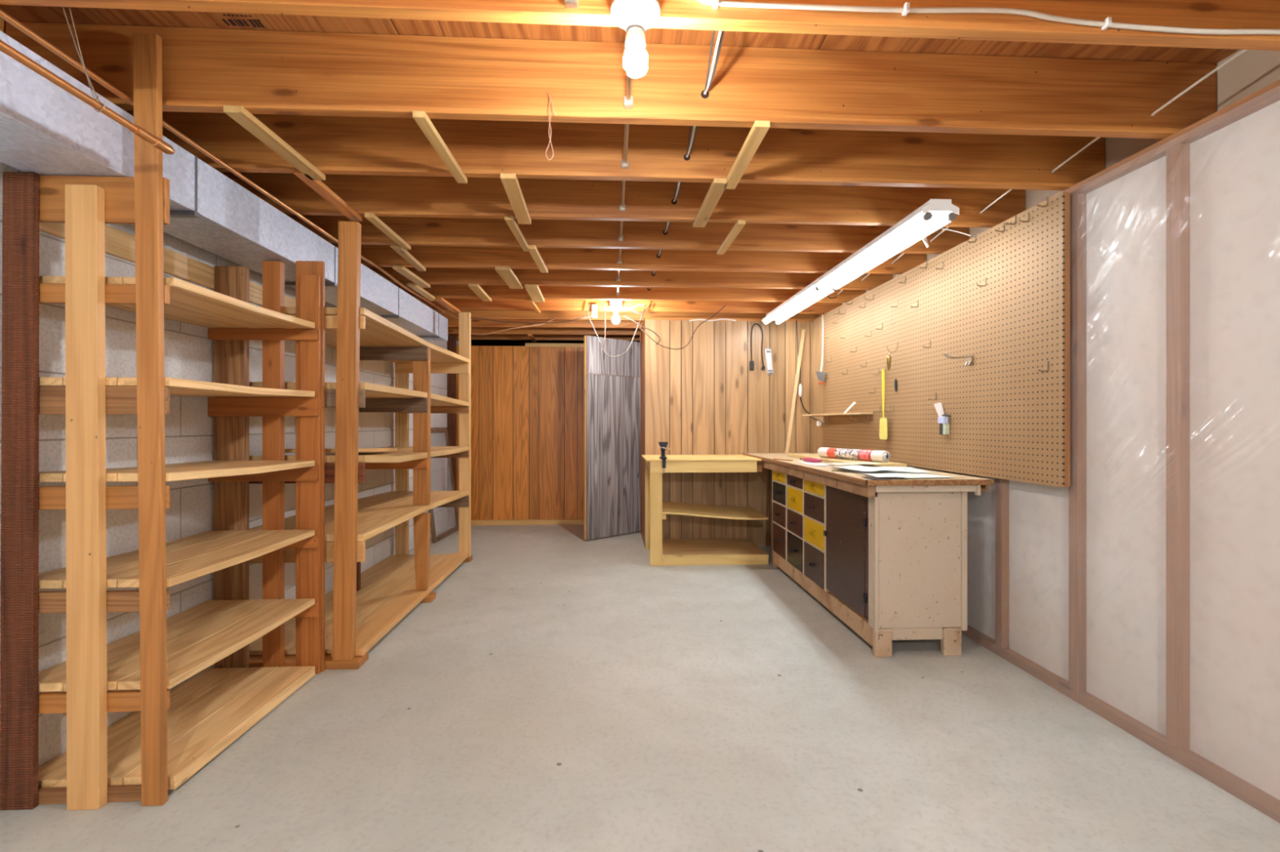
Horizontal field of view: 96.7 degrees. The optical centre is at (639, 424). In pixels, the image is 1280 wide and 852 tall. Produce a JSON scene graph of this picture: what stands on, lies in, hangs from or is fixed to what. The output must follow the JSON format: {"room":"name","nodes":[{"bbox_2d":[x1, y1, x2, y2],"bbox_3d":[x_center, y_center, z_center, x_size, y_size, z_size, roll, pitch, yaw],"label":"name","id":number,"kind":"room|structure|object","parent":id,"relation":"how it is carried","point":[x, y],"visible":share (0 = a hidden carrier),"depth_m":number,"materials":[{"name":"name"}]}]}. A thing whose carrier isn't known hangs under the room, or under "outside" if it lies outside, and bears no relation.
{"room":"basement workshop","nodes":[
{"label":"basement workshop","id":0,"kind":"room"},
{"bbox_2d":[0,40,174,155],"bbox_3d":[-1.178,-0.746,-0.451,0.027,0.027,4.022,0,0,-3],"label":"copper pipe","id":1,"kind":"object","parent":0,"point":[138,131],"visible":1,"depth_m":1.29,"materials":[{"name":"brown metal"}]},
{"bbox_2d":[0,161,458,768],"bbox_3d":[-1.962,0.075,2.301,0.200,2.050,10.000,0,0,-3],"label":"wall","id":2,"kind":"structure","parent":0,"point":[188,353],"depth_m":2.27,"materials":[{"name":"white paint"}]},
{"bbox_2d":[39,222,295,306],"bbox_3d":[-1.906,-0.637,3.280,0.012,0.095,3.250,0,0,-3],"label":"board","id":3,"kind":"object","parent":2,"relation":"attached to","point":[118,243],"depth_m":2.24,"materials":[{"name":"brown wood"}]},
{"bbox_2d":[447,335,456,527],"bbox_3d":[-2.023,0.075,6.113,0.075,2.050,0.080,0,0,-3],"label":"trim","id":4,"kind":"structure","parent":2,"relation":"attached to","point":[451,343],"depth_m":6.07,"materials":[{"name":"brown wood"}]},
{"bbox_2d":[0,18,471,346],"bbox_3d":[-1.982,-1.077,2.300,0.160,0.255,10.000,0,0,-3],"label":"wall","id":5,"kind":"structure","parent":0,"point":[2,24],"depth_m":1.67,"materials":[{"name":"brown wood"}]},
{"bbox_2d":[0,31,448,341],"bbox_3d":[-1.608,-0.809,1.181,0.281,0.206,7.524,0,0,-3],"label":"duct","id":6,"kind":"object","parent":5,"relation":"attached to","point":[46,130],"visible":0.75,"depth_m":1.90,"materials":[{"name":"metal"}]},
{"bbox_2d":[456,346,583,519],"bbox_3d":[-0.203,0.122,6.308,3.730,1.955,0.020,0,0,-3],"label":"wall","id":7,"kind":"structure","parent":0,"point":[527,402],"depth_m":6.24,"materials":[{"name":"brown wood"}]},
{"bbox_2d":[471,519,583,525],"bbox_3d":[-0.856,1.074,6.245,2.260,0.052,0.038,0,0,-3],"label":"baseboard","id":8,"kind":"structure","parent":7,"relation":"attached to","point":[531,522],"depth_m":6.21,"materials":[{"name":"brown wood"}]},
{"bbox_2d":[524,342,583,347],"bbox_3d":[-0.492,-0.865,6.270,1.530,0.040,0.025,0,0,-3],"label":"trim","id":9,"kind":"structure","parent":7,"relation":"attached to","point":[526,344],"depth_m":6.24,"materials":[{"name":"brown wood"}]},
{"bbox_2d":[471,339,639,346],"bbox_3d":[-0.307,-0.043,7.444,4.040,2.285,0.100,0,0,-3],"label":"wall","id":10,"kind":"structure","parent":0,"point":[474,342],"depth_m":7.32,"materials":[{"name":"black paint"}]},
{"bbox_2d":[0,4,1239,63],"bbox_3d":[-0.045,-1.209,2.401,4.040,0.051,10.000,0,0,-3],"label":"ceiling","id":11,"kind":"structure","parent":0,"point":[38,14],"depth_m":1.73,"materials":[{"name":"brown wood"}]},
{"bbox_2d":[448,327,640,335],"bbox_3d":[-0.210,-1.067,6.067,3.761,0.234,0.039,0,0,-3],"label":"joist","id":12,"kind":"object","parent":11,"relation":"attached to","point":[523,331],"visible":0.06,"depth_m":6.01,"materials":[{"name":"brown wood"}]},
{"bbox_2d":[448,319,643,328],"bbox_3d":[-0.188,-1.067,5.637,3.761,0.234,0.039,0,0,-3],"label":"joist","id":13,"kind":"object","parent":11,"relation":"attached to","point":[451,322],"visible":0.06,"depth_m":5.58,"materials":[{"name":"brown wood"}]},
{"bbox_2d":[451,333,639,341],"bbox_3d":[-0.232,-1.067,6.486,3.761,0.234,0.039,0,0,-3],"label":"joist","id":14,"kind":"object","parent":11,"relation":"attached to","point":[490,336],"visible":0.02,"depth_m":6.42,"materials":[{"name":"brown wood"}]},
{"bbox_2d":[5,21,1216,138],"bbox_3d":[0.013,-1.067,1.788,3.761,0.234,0.039,0,0,-3],"label":"joist","id":15,"kind":"object","parent":11,"relation":"attached to","point":[204,70],"visible":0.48,"depth_m":1.77,"materials":[{"name":"brown wood"}]},
{"bbox_2d":[545,92,556,159],"bbox_3d":[-0.271,-0.911,1.740,0.034,0.215,0.015,0,0,-3],"label":"wire loop","id":16,"kind":"object","parent":15,"relation":"hanging from","point":[548,92],"visible":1,"depth_m":1.73,"materials":[{"name":"brown"}]},
{"bbox_2d":[1151,49,1247,115],"bbox_3d":[1.688,-1.033,1.657,0.009,0.061,0.403,0,0,-5],"label":"cable","id":17,"kind":"object","parent":15,"relation":"attached to","point":[1242,51],"visible":0.8,"depth_m":1.71,"materials":[{"name":"beige plastic"}]},
{"bbox_2d":[127,110,1105,191],"bbox_3d":[-0.009,-1.067,2.207,3.761,0.234,0.039,0,0,-3],"label":"joist","id":18,"kind":"object","parent":11,"relation":"attached to","point":[333,144],"visible":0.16,"depth_m":2.19,"materials":[{"name":"brown wood"}]},
{"bbox_2d":[223,105,325,180],"bbox_3d":[-1.220,-0.939,1.932,0.055,0.020,0.476,0,0,-2],"label":"batten","id":19,"kind":"object","parent":18,"relation":"attached to","point":[239,114],"visible":0.98,"depth_m":1.87,"materials":[{"name":"brown wood"}]},
{"bbox_2d":[412,111,467,183],"bbox_3d":[-0.678,-0.939,1.960,0.037,0.020,0.476,0,0,-2],"label":"batten","id":20,"kind":"object","parent":18,"relation":"attached to","point":[421,118],"visible":1,"depth_m":1.90,"materials":[{"name":"brown wood"}]},
{"bbox_2d":[724,120,769,189],"bbox_3d":[0.368,-0.939,2.014,0.047,0.020,0.476,0,0,-4],"label":"batten","id":21,"kind":"object","parent":18,"relation":"attached to","point":[759,129],"visible":0.9,"depth_m":1.95,"materials":[{"name":"brown wood"}]},
{"bbox_2d":[1051,137,1100,173],"bbox_3d":[1.665,-1.033,2.086,0.009,0.062,0.382,0,0,-5],"label":"cable","id":22,"kind":"object","parent":18,"relation":"attached to","point":[1097,138],"visible":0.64,"depth_m":2.16,"materials":[{"name":"beige plastic"}]},
{"bbox_2d":[220,172,1025,227],"bbox_3d":[-0.032,-1.067,2.646,3.761,0.234,0.039,0,0,-3],"label":"joist","id":23,"kind":"object","parent":11,"relation":"attached to","point":[392,196],"visible":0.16,"depth_m":2.63,"materials":[{"name":"brown wood"}]},
{"bbox_2d":[293,168,362,221],"bbox_3d":[-1.279,-0.939,2.359,0.050,0.020,0.496,0,0,-4],"label":"batten","id":24,"kind":"object","parent":23,"relation":"attached to","point":[317,186],"visible":0.88,"depth_m":2.34,"materials":[{"name":"brown wood"}]},
{"bbox_2d":[500,173,531,224],"bbox_3d":[-0.517,-0.939,2.399,0.058,0.020,0.496,0,0,-4],"label":"batten","id":25,"kind":"object","parent":23,"relation":"attached to","point":[510,183],"visible":1,"depth_m":2.34,"materials":[{"name":"brown wood"}]},
{"bbox_2d":[693,177,727,227],"bbox_3d":[0.295,-0.939,2.441,0.055,0.020,0.496,0,0,-4],"label":"batten","id":26,"kind":"object","parent":23,"relation":"attached to","point":[717,188],"visible":0.9,"depth_m":2.38,"materials":[{"name":"brown wood"}]},
{"bbox_2d":[286,214,969,253],"bbox_3d":[-0.054,-1.067,3.071,3.761,0.234,0.039,0,0,-3],"label":"joist","id":27,"kind":"object","parent":11,"relation":"attached to","point":[415,231],"visible":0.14,"depth_m":3.05,"materials":[{"name":"brown wood"}]},
{"bbox_2d":[364,213,410,249],"bbox_3d":[-1.230,-0.939,2.795,0.040,0.020,0.480,0,0,-3],"label":"batten","id":28,"kind":"object","parent":27,"relation":"attached to","point":[371,217],"visible":1,"depth_m":2.74,"materials":[{"name":"brown wood"}]},
{"bbox_2d":[504,215,529,251],"bbox_3d":[-0.604,-0.939,2.827,0.036,0.020,0.481,0,0,-1],"label":"batten","id":29,"kind":"object","parent":27,"relation":"attached to","point":[509,220],"visible":0.92,"depth_m":2.76,"materials":[{"name":"brown wood"}]},
{"bbox_2d":[615,74,632,295],"bbox_3d":[-0.093,-0.991,2.846,0.028,0.028,2.965,0,0,-3],"label":"conduit","id":30,"kind":"object","parent":27,"relation":"attached to","point":[628,99],"visible":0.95,"depth_m":2.14,"materials":[{"name":"silver metal"}]},
{"bbox_2d":[647,30,724,290],"bbox_3d":[0.150,-1.061,2.858,0.034,0.087,2.966,0,0,-3],"label":"pipe","id":31,"kind":"object","parent":27,"relation":"attached to","point":[704,94],"visible":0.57,"depth_m":1.77,"materials":[{"name":"grey metal"}]},
{"bbox_2d":[716,219,745,254],"bbox_3d":[0.457,-0.939,2.883,0.036,0.020,0.481,0,0,-4],"label":"batten","id":32,"kind":"object","parent":27,"relation":"attached to","point":[739,225],"visible":1,"depth_m":2.83,"materials":[{"name":"brown wood"}]},
{"bbox_2d":[814,199,959,289],"bbox_3d":[1.237,-0.905,3.029,0.160,0.087,1.262,0,0,-3],"label":"fluorescent fixture","id":33,"kind":"object","parent":27,"relation":"attached to","point":[935,214],"visible":1,"depth_m":2.77,"materials":[{"name":"white metal"}]},
{"bbox_2d":[434,310,822,320],"bbox_3d":[-0.166,-1.067,5.218,3.761,0.234,0.039,0,0,-3],"label":"joist","id":34,"kind":"object","parent":11,"relation":"attached to","point":[485,314],"visible":0.06,"depth_m":5.18,"materials":[{"name":"brown wood"}]},
{"bbox_2d":[415,297,842,314],"bbox_3d":[-0.144,-1.067,4.798,3.761,0.234,0.039,0,0,-3],"label":"joist","id":35,"kind":"object","parent":11,"relation":"attached to","point":[499,304],"visible":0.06,"depth_m":4.79,"materials":[{"name":"brown wood"}]},
{"bbox_2d":[434,297,460,312],"bbox_3d":[-1.521,-0.939,4.500,0.060,0.020,0.506,0,0,-2],"label":"batten","id":36,"kind":"object","parent":35,"relation":"attached to","point":[441,300],"visible":0.86,"depth_m":4.46,"materials":[{"name":"brown wood"}]},
{"bbox_2d":[470,315,591,323],"bbox_3d":[-0.879,-0.863,4.651,0.975,0.076,0.053,0,0,-8],"label":"loose wire","id":37,"kind":"object","parent":35,"relation":"attached to","point":[589,316],"visible":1,"depth_m":4.66,"materials":[{"name":"brown"}]},
{"bbox_2d":[526,297,540,313],"bbox_3d":[-0.845,-0.939,4.535,0.034,0.020,0.506,0,0,-2],"label":"batten","id":38,"kind":"object","parent":35,"relation":"attached to","point":[529,300],"visible":0.92,"depth_m":4.48,"materials":[{"name":"brown wood"}]},
{"bbox_2d":[591,304,597,318],"bbox_3d":[-0.380,-0.942,4.753,0.046,0.113,0.026,0,0,-3],"label":"wood block","id":39,"kind":"object","parent":35,"relation":"hanging from","point":[594,307],"visible":1,"depth_m":4.74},
{"bbox_2d":[587,304,646,357],"bbox_3d":[-0.191,-0.777,4.742,0.488,0.448,0.008,0,0,-3],"label":"loose wire","id":40,"kind":"object","parent":35,"relation":"hanging from","point":[589,304],"visible":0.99,"depth_m":4.74,"materials":[{"name":"grey"}]},
{"bbox_2d":[640,305,725,349],"bbox_3d":[0.360,-0.814,4.780,0.728,0.378,0.019,0,0,-3],"label":"loose wire","id":41,"kind":"object","parent":35,"relation":"hanging from","point":[725,305],"visible":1,"depth_m":4.77,"materials":[{"name":"brown"}]},
{"bbox_2d":[332,244,926,274],"bbox_3d":[-0.077,-1.067,3.500,3.761,0.234,0.039,0,0,-3],"label":"joist","id":42,"kind":"object","parent":11,"relation":"attached to","point":[383,255],"visible":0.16,"depth_m":3.48,"materials":[{"name":"brown wood"}]},
{"bbox_2d":[389,242,426,271],"bbox_3d":[-1.306,-0.939,3.219,0.045,0.020,0.486,0,0,-4],"label":"batten","id":43,"kind":"object","parent":42,"relation":"attached to","point":[404,254],"visible":0.9,"depth_m":3.17,"materials":[{"name":"brown wood"}]},
{"bbox_2d":[528,244,547,273],"bbox_3d":[-0.582,-0.939,3.257,0.043,0.020,0.486,0,0,-1],"label":"batten","id":44,"kind":"object","parent":42,"relation":"attached to","point":[534,252],"visible":0.94,"depth_m":3.20,"materials":[{"name":"brown wood"}]},
{"bbox_2d":[367,266,893,289],"bbox_3d":[-0.099,-1.067,3.925,3.761,0.234,0.039,0,0,-3],"label":"joist","id":45,"kind":"object","parent":11,"relation":"attached to","point":[432,276],"visible":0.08,"depth_m":3.91,"materials":[{"name":"brown wood"}]},
{"bbox_2d":[392,265,430,288],"bbox_3d":[-1.454,-0.939,3.639,0.060,0.020,0.482,0,0,-1],"label":"batten","id":46,"kind":"object","parent":45,"relation":"attached to","point":[401,269],"visible":1,"depth_m":3.60,"materials":[{"name":"brown wood"}]},
{"bbox_2d":[494,266,523,288],"bbox_3d":[-0.839,-0.939,3.671,0.095,0.020,0.480,0,0,-3],"label":"batten","id":47,"kind":"object","parent":45,"relation":"attached to","point":[506,273],"visible":1,"depth_m":3.62,"materials":[{"name":"brown wood"}]},
{"bbox_2d":[762,276,835,324],"bbox_3d":[1.171,-0.905,4.299,0.160,0.087,1.265,0,0,-3],"label":"fluorescent fixture","id":48,"kind":"object","parent":45,"relation":"attached to","point":[808,295],"visible":0.8,"depth_m":4.18,"materials":[{"name":"white metal"}]},
{"bbox_2d":[394,284,866,302],"bbox_3d":[-0.121,-1.067,4.349,3.761,0.234,0.039,0,0,-3],"label":"joist","id":49,"kind":"object","parent":11,"relation":"attached to","point":[450,291],"visible":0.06,"depth_m":4.34,"materials":[{"name":"brown wood"}]},
{"bbox_2d":[407,282,436,301],"bbox_3d":[-1.548,-0.939,4.060,0.050,0.020,0.481,0,0,-2],"label":"batten","id":50,"kind":"object","parent":49,"relation":"attached to","point":[415,287],"visible":0.84,"depth_m":4.00,"materials":[{"name":"brown wood"}]},
{"bbox_2d":[467,283,491,302],"bbox_3d":[-1.144,-0.939,4.081,0.065,0.020,0.481,0,0,-4],"label":"batten","id":51,"kind":"object","parent":49,"relation":"attached to","point":[477,289],"visible":1,"depth_m":4.02,"materials":[{"name":"brown wood"}]},
{"bbox_2d":[524,284,544,302],"bbox_3d":[-0.756,-0.939,4.101,0.088,0.020,0.482,0,0,-4],"label":"batten","id":52,"kind":"object","parent":49,"relation":"attached to","point":[533,291],"visible":1,"depth_m":4.02,"materials":[{"name":"brown wood"}]},
{"bbox_2d":[0,0,1279,51],"bbox_3d":[0.036,-1.067,1.336,3.761,0.234,0.064,0,0,-3],"label":"joist","id":53,"kind":"object","parent":11,"relation":"attached to","point":[694,15],"depth_m":1.36,"materials":[{"name":"brown wood"}]},
{"bbox_2d":[62,6,104,112],"bbox_3d":[-1.297,-0.941,1.319,0.084,0.419,0.023,0,0,-39],"label":"hanging wire","id":54,"kind":"object","parent":53,"relation":"hanging from","point":[81,56],"visible":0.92,"depth_m":1.32,"materials":[{"name":"beige"}]},
{"bbox_2d":[609,0,660,32],"bbox_3d":[-0.011,-0.924,1.301,0.116,0.050,0.116,0,0,-3],"label":"lampholder","id":55,"kind":"object","parent":53,"relation":"attached to","point":[626,14],"visible":0.87,"depth_m":1.28,"materials":[{"name":"white ceramic"}]},
{"bbox_2d":[622,26,647,78],"bbox_3d":[-0.011,-0.850,1.301,0.056,0.098,0.056,0,0,-3],"label":"bulb","id":56,"kind":"object","parent":55,"relation":"in","point":[635,57],"visible":1,"depth_m":1.28,"materials":[{"name":"white glass"}]},
{"bbox_2d":[623,10,647,32],"bbox_3d":[-0.011,-0.913,1.301,0.054,0.028,0.054,0,0,-3],"label":"socket","id":57,"kind":"object","parent":55,"relation":"attached to","point":[631,18],"depth_m":1.28,"materials":[{"name":"white ceramic"}]},
{"bbox_2d":[696,0,1279,35],"bbox_3d":[0.914,-1.010,1.364,1.932,0.111,0.020,0,0,-3],"label":"cable","id":58,"kind":"object","parent":53,"relation":"attached to","point":[1107,23],"visible":1,"depth_m":1.36,"materials":[{"name":"beige plastic"}]},
{"bbox_2d":[0,524,1279,851],"bbox_3d":[-0.045,1.150,2.401,4.040,0.100,10.000,0,0,-3],"label":"floor","id":59,"kind":"structure","parent":0,"point":[558,690],"depth_m":1.90,"materials":[{"name":"concrete"}]},
{"bbox_2d":[0,32,324,810],"bbox_3d":[-1.615,-0.013,2.075,0.466,2.225,0.912,0,0,-3],"label":"shelving unit","id":60,"kind":"object","parent":59,"relation":"on","point":[169,736],"visible":1,"depth_m":1.65,"materials":[{"name":"brown wood"}]},
{"bbox_2d":[248,221,472,670],"bbox_3d":[-1.605,0.095,3.564,0.635,2.010,2.055,0,0,-3],"label":"shelving unit","id":61,"kind":"object","parent":59,"relation":"on","point":[362,608],"visible":0.83,"depth_m":3.16,"materials":[{"name":"brown wood"}]},
{"bbox_2d":[284,448,396,453],"bbox_3d":[-1.623,0.142,3.095,0.318,0.046,0.750,0,0,-3],"label":"board","id":62,"kind":"object","parent":61,"relation":"on","point":[326,450],"visible":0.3,"depth_m":3.04,"materials":[{"name":"brown wood"}]},
{"bbox_2d":[428,427,458,543],"bbox_3d":[-1.956,0.567,5.571,0.150,1.065,0.681,0,0,1],"label":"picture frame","id":63,"kind":"object","parent":59,"relation":"on","point":[435,538],"visible":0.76,"depth_m":5.75,"materials":[{"name":"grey wood"}]},
{"bbox_2d":[641,454,768,565],"bbox_3d":[0.513,0.687,4.748,0.968,0.826,0.660,0,0,-3],"label":"bench","id":64,"kind":"object","parent":59,"relation":"on","point":[691,552],"visible":1,"depth_m":4.46,"materials":[{"name":"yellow wood"}]},
{"bbox_2d":[657,442,670,473],"bbox_3d":[0.183,0.262,4.461,0.092,0.240,0.150,0,0,-3],"label":"bench vise","id":65,"kind":"object","parent":64,"relation":"on","point":[663,446],"visible":1,"depth_m":4.45,"materials":[{"name":"metal"}]},
{"bbox_2d":[662,538,765,555],"bbox_3d":[0.574,1.035,4.776,0.834,0.020,0.600,0,0,-3],"label":"shelf","id":66,"kind":"object","parent":64,"relation":"attached to","point":[691,546],"depth_m":4.73,"materials":[{"name":"brown wood"}]},
{"bbox_2d":[662,502,768,519],"bbox_3d":[0.577,0.721,4.766,0.839,0.067,0.620,0,0,-3],"label":"shelf","id":67,"kind":"object","parent":64,"relation":"attached to","point":[668,508],"depth_m":4.67,"materials":[{"name":"brown wood"}]},
{"bbox_2d":[742,453,993,657],"bbox_3d":[1.285,0.675,3.877,0.607,0.844,2.479,0,0,-3],"label":"base cabinet","id":68,"kind":"object","parent":59,"relation":"on","point":[891,554],"depth_m":2.71,"materials":[{"name":"brown wood"}]},
{"bbox_2d":[784,329,805,453],"bbox_3d":[1.380,-0.296,5.058,0.242,1.108,0.024,0,0,-31],"label":"stick","id":69,"kind":"object","parent":68,"relation":"on","point":[799,359],"visible":1,"depth_m":5.05,"materials":[{"name":"beige wood"}]},
{"bbox_2d":[798,462,829,465],"bbox_3d":[1.125,0.256,3.683,0.110,0.002,0.340,0,0,-5],"label":"paper sheet","id":70,"kind":"object","parent":68,"relation":"on","point":[806,463],"visible":0.92,"depth_m":3.66,"materials":[{"name":"white paper"}]},
{"bbox_2d":[800,457,833,463],"bbox_3d":[1.163,0.238,3.703,0.060,0.032,0.402,0,0,-14],"label":"scraper","id":71,"kind":"object","parent":70,"relation":"on","point":[806,459],"visible":0.98,"depth_m":3.74,"materials":[{"name":"red plastic"}]},
{"bbox_2d":[786,453,906,466],"bbox_3d":[1.394,0.248,3.998,0.296,0.020,1.200,0,0,-6],"label":"flat board","id":72,"kind":"object","parent":68,"relation":"on","point":[888,464],"visible":0.46,"depth_m":3.69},
{"bbox_2d":[817,447,890,462],"bbox_3d":[1.410,0.202,3.783,0.072,0.072,0.605,0,0,-22],"label":"paper roll","id":73,"kind":"object","parent":72,"relation":"on","point":[884,456],"visible":1,"depth_m":3.72,"materials":[{"name":"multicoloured paper"}]},
{"bbox_2d":[829,462,879,465],"bbox_3d":[1.268,0.233,3.350,0.280,0.005,0.140,0,0,-9],"label":"paper sheet","id":74,"kind":"object","parent":72,"relation":"on","point":[868,463],"visible":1,"depth_m":3.33,"materials":[{"name":"beige paper"}]},
{"bbox_2d":[843,470,954,478],"bbox_3d":[1.309,0.255,2.932,0.320,0.005,0.480,0,0,-11],"label":"paper sheet","id":75,"kind":"object","parent":68,"relation":"on","point":[908,475],"visible":0.62,"depth_m":2.85,"materials":[{"name":"white paper"}]},
{"bbox_2d":[863,473,906,477],"bbox_3d":[1.188,0.250,2.765,0.140,0.003,0.200,0,0,1],"label":"paper sheet","id":76,"kind":"object","parent":75,"relation":"on","point":[877,475],"visible":1,"depth_m":2.76,"materials":[{"name":"white paper"}]},
{"bbox_2d":[866,466,931,473],"bbox_3d":[1.399,0.249,3.127,0.260,0.004,0.400,0,0,11],"label":"paper sheet","id":77,"kind":"object","parent":75,"relation":"on","point":[905,469],"visible":0.86,"depth_m":3.09,"materials":[{"name":"white paper"}]},
{"bbox_2d":[828,465,888,471],"bbox_3d":[1.201,0.241,3.097,0.200,0.009,0.340,0,0,-23],"label":"paper sheet","id":78,"kind":"object","parent":77,"relation":"on","point":[857,468],"visible":1,"depth_m":3.09,"materials":[{"name":"white paper"}]},
{"bbox_2d":[640,318,644,546],"bbox_3d":[0.027,0.075,5.441,0.008,2.050,0.716,0,0,-3],"label":"wall partition","id":79,"kind":"structure","parent":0,"point":[642,334],"depth_m":5.37,"materials":[{"name":"brown wood"}]},
{"bbox_2d":[583,335,640,540],"bbox_3d":[-0.259,0.129,5.573,0.696,1.918,0.042,0,0,-43],"label":"door","id":80,"kind":"structure","parent":79,"relation":"in","point":[611,385],"depth_m":5.52,"materials":[{"name":"grey wood"}]},
{"bbox_2d":[644,320,810,546],"bbox_3d":[0.881,0.087,5.113,1.679,2.025,0.020,0,0,-3],"label":"wall","id":81,"kind":"structure","parent":0,"point":[704,397],"depth_m":5.10,"materials":[{"name":"brown wood"}]},
{"bbox_2d":[644,317,814,321],"bbox_3d":[0.879,-0.938,5.148,1.679,0.025,0.090,0,0,-3],"label":"trim","id":82,"kind":"structure","parent":81,"relation":"on","point":[646,318],"depth_m":5.09,"materials":[{"name":"brown wood"}]},
{"bbox_2d":[750,323,764,370],"bbox_3d":[1.052,-0.693,5.095,0.134,0.422,0.023,0,0,-3],"label":"extension cord","id":83,"kind":"object","parent":81,"relation":"hanging from","point":[752,362],"visible":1,"depth_m":5.09,"materials":[{"name":"brown plastic"}]},
{"bbox_2d":[764,348,773,374],"bbox_3d":[1.160,-0.560,5.108,0.074,0.230,0.015,0,0,-3],"label":"thermometer","id":84,"kind":"object","parent":81,"relation":"attached to","point":[768,353],"visible":1,"depth_m":5.10,"materials":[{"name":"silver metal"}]},
{"bbox_2d":[809,315,823,453],"bbox_3d":[1.564,0.090,4.968,0.041,2.020,0.336,0,0,-3],"label":"panel","id":85,"kind":"object","parent":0,"point":[816,390],"visible":0.5,"depth_m":4.99,"materials":[{"name":"brown wood"}]},
{"bbox_2d":[795,320,819,421],"bbox_3d":[1.505,-0.476,5.023,0.115,0.912,0.264,0,0,-36],"label":"lamp cord","id":86,"kind":"object","parent":85,"relation":"attached to","point":[800,388],"visible":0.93,"depth_m":5.10,"materials":[{"name":"grey plastic"}]},
{"bbox_2d":[842,49,1279,304],"bbox_3d":[1.917,-0.052,2.503,0.110,2.305,10.000,0,0,-3],"label":"wall","id":87,"kind":"structure","parent":0,"point":[1251,71],"depth_m":1.83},
{"bbox_2d":[915,100,1279,799],"bbox_3d":[1.823,0.075,1.296,0.015,1.970,7.600,0,0,-3],"label":"wall","id":88,"kind":"structure","parent":0,"point":[1235,168],"depth_m":1.94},
{"bbox_2d":[823,191,1070,487],"bbox_3d":[1.628,-0.335,3.526,0.033,1.174,2.542,0,0,-3],"label":"pegboard","id":89,"kind":"object","parent":88,"relation":"attached to","point":[1010,419],"visible":0.81,"depth_m":2.83,"materials":[{"name":"brown wood"}]},
{"bbox_2d":[815,315,825,384],"bbox_3d":[1.504,-0.625,4.760,0.081,0.590,0.112,0,0,11],"label":"light","id":90,"kind":"object","parent":89,"relation":"hanging from","point":[820,375],"visible":1,"depth_m":4.73,"materials":[{"name":"beige"}]},
{"bbox_2d":[802,413,873,424],"bbox_3d":[1.472,-0.039,4.327,0.189,0.079,0.910,0,0,-3],"label":"shelf","id":91,"kind":"object","parent":89,"relation":"attached to","point":[838,414],"visible":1,"depth_m":4.24,"materials":[{"name":"brown wood"}]},
{"bbox_2d":[942,353,973,365],"bbox_3d":[1.581,-0.323,2.830,0.132,0.059,0.045,0,0,-3],"label":"double hook","id":92,"kind":"object","parent":89,"relation":"attached to","point":[969,358],"visible":1,"depth_m":2.82,"materials":[{"name":"silver metal"}]},
{"bbox_3d":[1.579,-0.354,3.714,0.048,0.042,0.006,0,0,-3],"label":"hook","id":93,"kind":"object","parent":89,"relation":"attached to","visible":0},
{"bbox_2d":[879,369,887,439],"bbox_3d":[1.579,-0.126,3.681,0.020,0.452,0.104,0,0,-3],"label":"fly swatter","id":94,"kind":"object","parent":93,"relation":"hanging from","point":[883,421],"visible":1,"depth_m":3.68,"materials":[{"name":"yellow plastic"}]},
{"bbox_2d":[814,79,1279,319],"bbox_3d":[1.820,-0.930,1.316,0.088,0.040,7.640,0,0,-3],"label":"top plate","id":95,"kind":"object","parent":88,"relation":"attached to","point":[1269,95],"depth_m":1.83,"materials":[{"name":"brown wood"}]},
{"bbox_2d":[951,625,1279,822],"bbox_3d":[1.820,1.079,1.316,0.088,0.042,7.640,0,0,-3],"label":"bottom plate","id":96,"kind":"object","parent":88,"relation":"attached to","point":[1261,801],"depth_m":1.97,"materials":[{"name":"brown wood"}]},
{"bbox_2d":[995,478,1008,648],"bbox_3d":[1.722,0.074,2.705,0.037,1.968,0.047,0,0,-3],"label":"stud","id":97,"kind":"object","parent":96,"relation":"on","point":[1002,486],"visible":0.42,"depth_m":2.68,"materials":[{"name":"brown wood"}]},
{"bbox_2d":[1068,193,1086,692],"bbox_3d":[1.745,0.074,2.269,0.037,1.968,0.047,0,0,-3],"label":"stud","id":98,"kind":"object","parent":96,"relation":"on","point":[1077,489],"visible":0.9,"depth_m":2.25,"materials":[{"name":"brown wood"}]},
{"bbox_2d":[1165,143,1190,750],"bbox_3d":[1.766,0.074,1.868,0.037,1.968,0.047,0,0,-3],"label":"stud","id":99,"kind":"object","parent":96,"relation":"on","point":[1178,157],"visible":1,"depth_m":1.85,"materials":[{"name":"brown wood"}]},
{"bbox_3d":[-1.586,-0.933,3.840,0.026,0.032,0.005,0,0,-3],"label":"strap","id":100,"kind":"object","parent":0,"visible":0},
{"bbox_2d":[0,8,458,319],"bbox_3d":[-1.394,-0.930,1.331,0.142,0.037,7.603,0,0,-3],"label":"copper pipe","id":101,"kind":"object","parent":100,"relation":"attached to","point":[3,15],"visible":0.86,"depth_m":1.81,"materials":[{"name":"brown metal"}]},
{"bbox_3d":[1.610,-0.153,3.133,0.048,0.042,0.006,0,0,-3],"label":"hook","id":102,"kind":"object","parent":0,"visible":0},
{"bbox_2d":[933,403,951,435],"bbox_3d":[1.620,-0.028,3.055,0.026,0.173,0.135,0,0,-3],"label":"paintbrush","id":103,"kind":"object","parent":102,"relation":"hanging from","point":[943,420],"visible":1,"depth_m":3.04,"materials":[{"name":"beige"}]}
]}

